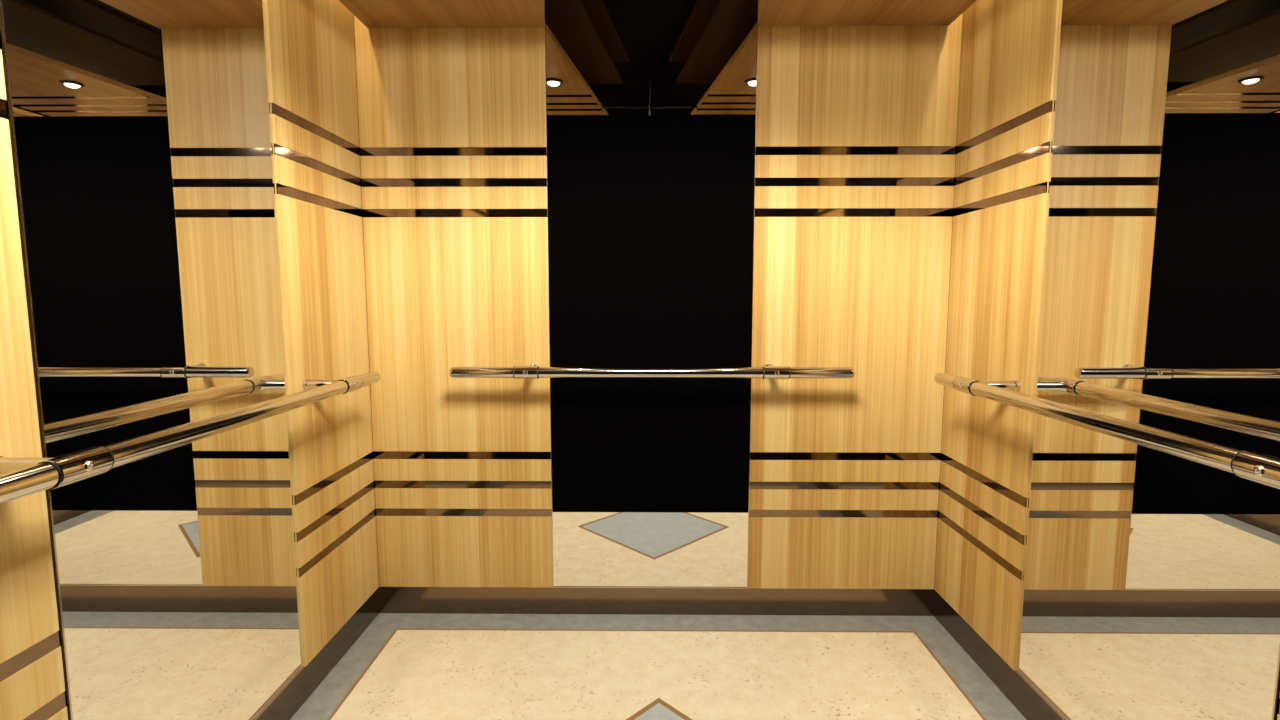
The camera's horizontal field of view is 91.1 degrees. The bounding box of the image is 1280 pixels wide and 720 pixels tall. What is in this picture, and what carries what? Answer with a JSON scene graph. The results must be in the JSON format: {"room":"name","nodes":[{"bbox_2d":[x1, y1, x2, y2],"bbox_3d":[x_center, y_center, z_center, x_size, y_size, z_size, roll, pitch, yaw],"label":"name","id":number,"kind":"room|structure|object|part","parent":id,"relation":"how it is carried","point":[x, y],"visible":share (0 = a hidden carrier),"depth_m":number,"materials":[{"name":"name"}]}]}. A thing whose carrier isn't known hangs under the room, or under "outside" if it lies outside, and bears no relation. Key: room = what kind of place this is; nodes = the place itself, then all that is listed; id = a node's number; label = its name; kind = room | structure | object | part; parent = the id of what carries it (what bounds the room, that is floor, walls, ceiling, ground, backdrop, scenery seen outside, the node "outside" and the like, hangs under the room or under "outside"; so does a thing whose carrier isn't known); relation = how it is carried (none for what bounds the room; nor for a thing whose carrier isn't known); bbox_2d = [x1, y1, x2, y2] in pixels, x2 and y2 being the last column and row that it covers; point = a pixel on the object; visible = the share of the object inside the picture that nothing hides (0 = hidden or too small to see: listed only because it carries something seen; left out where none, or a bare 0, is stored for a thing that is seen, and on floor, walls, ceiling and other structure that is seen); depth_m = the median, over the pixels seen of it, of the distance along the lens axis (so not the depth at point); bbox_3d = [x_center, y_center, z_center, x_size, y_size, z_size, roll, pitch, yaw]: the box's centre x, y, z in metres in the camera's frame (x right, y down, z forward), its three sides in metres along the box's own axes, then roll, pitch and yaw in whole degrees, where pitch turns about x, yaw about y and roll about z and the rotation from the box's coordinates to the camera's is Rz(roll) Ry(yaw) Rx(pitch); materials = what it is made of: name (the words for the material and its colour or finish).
{"room":"elevator interior","nodes":[
{"label":"elevator interior","id":0,"kind":"room"},
{"bbox_2d":[545,0,757,114],"bbox_3d":[0.042,-1.244,2.396,0.810,0.595,0.006,0,6,1],"label":"mirror glass","id":1,"kind":"object","parent":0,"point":[603,57],"depth_m":2.40,"materials":[{"name":"brown mirror"}]},
{"bbox_2d":[290,613,1025,719],"bbox_3d":[0.054,1.193,1.639,2.333,0.050,2.006,0,6,1],"label":"floor","id":2,"kind":"structure","parent":0,"point":[403,666],"depth_m":2.22,"materials":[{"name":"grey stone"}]},
{"bbox_2d":[339,0,976,27],"bbox_3d":[0.054,-1.312,1.408,2.205,0.296,1.920,0,6,1],"label":"ceiling","id":3,"kind":"structure","parent":0,"point":[372,13],"depth_m":2.26,"materials":[{"name":"brown wood"}]},
{"bbox_2d":[354,19,962,584],"bbox_3d":[0.065,-0.306,2.533,2.509,2.850,0.038,0,6,1],"label":"wall","id":4,"kind":"structure","parent":0,"point":[962,19],"depth_m":2.52,"materials":[{"name":"black"}]},
{"bbox_2d":[354,0,552,586],"bbox_3d":[-0.727,-0.297,2.500,0.727,2.500,0.020,0,6,1],"label":"wall panel","id":5,"kind":"object","parent":4,"relation":"attached to","point":[452,120],"visible":1,"depth_m":2.49,"materials":[{"name":"brown wood"}]},
{"bbox_2d":[544,0,757,587],"bbox_3d":[0.042,-0.295,2.492,0.811,2.503,0.009,0,6,1],"label":"wall mirror","id":6,"kind":"object","parent":4,"relation":"attached to","point":[651,104],"visible":1,"depth_m":2.49,"materials":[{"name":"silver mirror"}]},
{"bbox_3d":[-0.362,-0.297,2.493,0.002,2.500,0.003,0,6,1],"label":"edge trim","id":7,"kind":"part","parent":6,"relation":"part of","materials":[{"name":"beige wood"}]},
{"bbox_2d":[552,512,747,586],"bbox_3d":[0.042,0.787,2.605,0.810,0.320,0.006,0,6,1],"label":"mirror glass","id":8,"kind":"object","parent":6,"relation":"attached to","point":[590,549],"depth_m":2.60,"materials":[{"name":"beige mirror"}]},
{"bbox_3d":[0.042,0.949,2.617,0.810,0.004,0.003,0,6,1],"label":"trim","id":9,"kind":"part","parent":6,"relation":"part of","materials":[{"name":"beige"}]},
{"bbox_3d":[0.042,-0.160,2.507,0.810,1.584,0.006,0,6,1],"label":"black glass","id":10,"kind":"part","parent":6,"relation":"part of","materials":[{"name":"black glass"}]},
{"bbox_3d":[0.447,-0.296,2.485,0.002,2.500,0.003,0,6,1],"label":"edge trim","id":11,"kind":"part","parent":6,"relation":"part of","materials":[{"name":"beige wood"}]},
{"bbox_2d":[449,363,854,378],"bbox_3d":[0.044,0.042,2.433,1.532,0.049,0.168,0,6,1],"label":"handrail","id":12,"kind":"object","parent":4,"relation":"attached to","point":[532,371],"visible":1,"depth_m":2.36,"materials":[{"name":"silver metal"}]},
{"bbox_2d":[378,587,934,615],"bbox_3d":[0.064,1.008,2.628,2.321,0.116,0.012,0,6,1],"label":"baseboard","id":13,"kind":"structure","parent":4,"relation":"attached to","point":[436,600],"depth_m":2.62,"materials":[{"name":"brown wood"}]},
{"bbox_2d":[748,0,962,588],"bbox_3d":[0.833,-0.295,2.485,0.771,2.500,0.020,0,6,1],"label":"wall panel","id":14,"kind":"object","parent":4,"relation":"attached to","point":[856,126],"visible":1,"depth_m":2.48,"materials":[{"name":"brown wood"}]},
{"bbox_3d":[1.260,-0.202,1.524,0.038,2.850,1.966,0,6,1],"label":"wall","id":15,"kind":"structure","parent":0,"visible":0},
{"bbox_2d":[934,0,1059,670],"bbox_3d":[1.226,-0.265,2.189,0.020,2.500,0.568,0,6,1],"label":"wall panel","id":16,"kind":"object","parent":15,"relation":"attached to","point":[1009,47],"visible":0.98,"depth_m":2.15,"materials":[{"name":"brown wood"}]},
{"bbox_2d":[934,591,1062,719],"bbox_3d":[1.221,1.109,1.646,0.012,0.116,1.940,0,6,1],"label":"baseboard","id":17,"kind":"structure","parent":15,"relation":"attached to","point":[1009,682],"depth_m":2.16,"materials":[{"name":"brown wood"}]},
{"bbox_2d":[934,372,1279,488],"bbox_3d":[1.117,0.136,1.519,0.184,0.049,1.416,0,6,1],"label":"handrail","id":18,"kind":"object","parent":15,"relation":"attached to","point":[1264,469],"visible":1,"depth_m":1.31,"materials":[{"name":"silver metal"}]},
{"bbox_3d":[1.139,0.084,2.023,0.137,0.040,0.040,0,6,1],"label":"stem","id":19,"kind":"part","parent":18,"relation":"part of","materials":[{"name":"silver metal"}]},
{"bbox_2d":[1016,0,1279,719],"bbox_3d":[1.218,-0.194,1.504,0.009,2.503,0.807,0,6,1],"label":"wall mirror","id":20,"kind":"object","parent":15,"relation":"attached to","point":[1151,581],"visible":1,"depth_m":1.48,"materials":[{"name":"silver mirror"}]},
{"bbox_3d":[1.216,1.050,1.632,0.003,0.004,0.807,0,6,1],"label":"trim","id":21,"kind":"part","parent":20,"relation":"part of","materials":[{"name":"beige"}]},
{"bbox_3d":[1.212,-0.155,1.114,0.003,2.499,0.004,0,6,1],"label":"edge trim","id":22,"kind":"part","parent":20,"relation":"part of","materials":[{"name":"beige"}]},
{"bbox_3d":[-1.151,-0.205,1.548,0.038,2.850,1.966,0,6,1],"label":"wall","id":23,"kind":"structure","parent":0,"visible":0},
{"bbox_2d":[0,49,67,719],"bbox_3d":[-1.117,-0.127,0.848,0.020,2.500,0.556,0,6,1],"label":"wall panel","id":24,"kind":"object","parent":23,"relation":"attached to","point":[32,684],"visible":1,"depth_m":1.11,"materials":[{"name":"brown wood"}]},
{"bbox_2d":[0,0,303,719],"bbox_3d":[-1.109,-0.196,1.527,0.009,2.503,0.807,0,6,1],"label":"wall mirror","id":25,"kind":"object","parent":23,"relation":"attached to","point":[141,137],"visible":1,"depth_m":1.45,"materials":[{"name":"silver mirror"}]},
{"bbox_3d":[-1.110,-0.158,1.137,0.003,2.499,0.004,0,6,1],"label":"edge trim","id":26,"kind":"part","parent":25,"relation":"part of","materials":[{"name":"beige"}]},
{"bbox_3d":[-1.106,1.047,1.655,0.003,0.004,0.807,0,6,1],"label":"trim","id":27,"kind":"part","parent":25,"relation":"part of","materials":[{"name":"beige"}]},
{"bbox_2d":[0,371,380,503],"bbox_3d":[-1.014,0.132,1.551,0.172,0.049,1.418,0,6,1],"label":"handrail","id":28,"kind":"object","parent":23,"relation":"attached to","point":[20,477],"visible":1,"depth_m":1.18,"materials":[{"name":"silver metal"}]},
{"bbox_3d":[-1.036,0.182,1.068,0.125,0.040,0.040,0,6,1],"label":"stem","id":29,"kind":"part","parent":28,"relation":"part of","materials":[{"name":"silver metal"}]},
{"bbox_3d":[-1.027,0.081,2.054,0.125,0.040,0.040,0,6,1],"label":"stem","id":30,"kind":"part","parent":28,"relation":"part of","materials":[{"name":"silver metal"}]},
{"bbox_2d":[256,588,378,719],"bbox_3d":[-1.112,1.107,1.669,0.012,0.116,1.940,0,6,1],"label":"baseboard","id":31,"kind":"structure","parent":23,"relation":"attached to","point":[289,701],"depth_m":2.17,"materials":[{"name":"brown wood"}]},
{"bbox_2d":[265,0,378,666],"bbox_3d":[-1.103,-0.267,2.211,0.020,2.500,0.568,0,6,1],"label":"wall panel","id":32,"kind":"object","parent":23,"relation":"attached to","point":[311,43],"visible":0.98,"depth_m":2.18,"materials":[{"name":"brown wood"}]}
]}

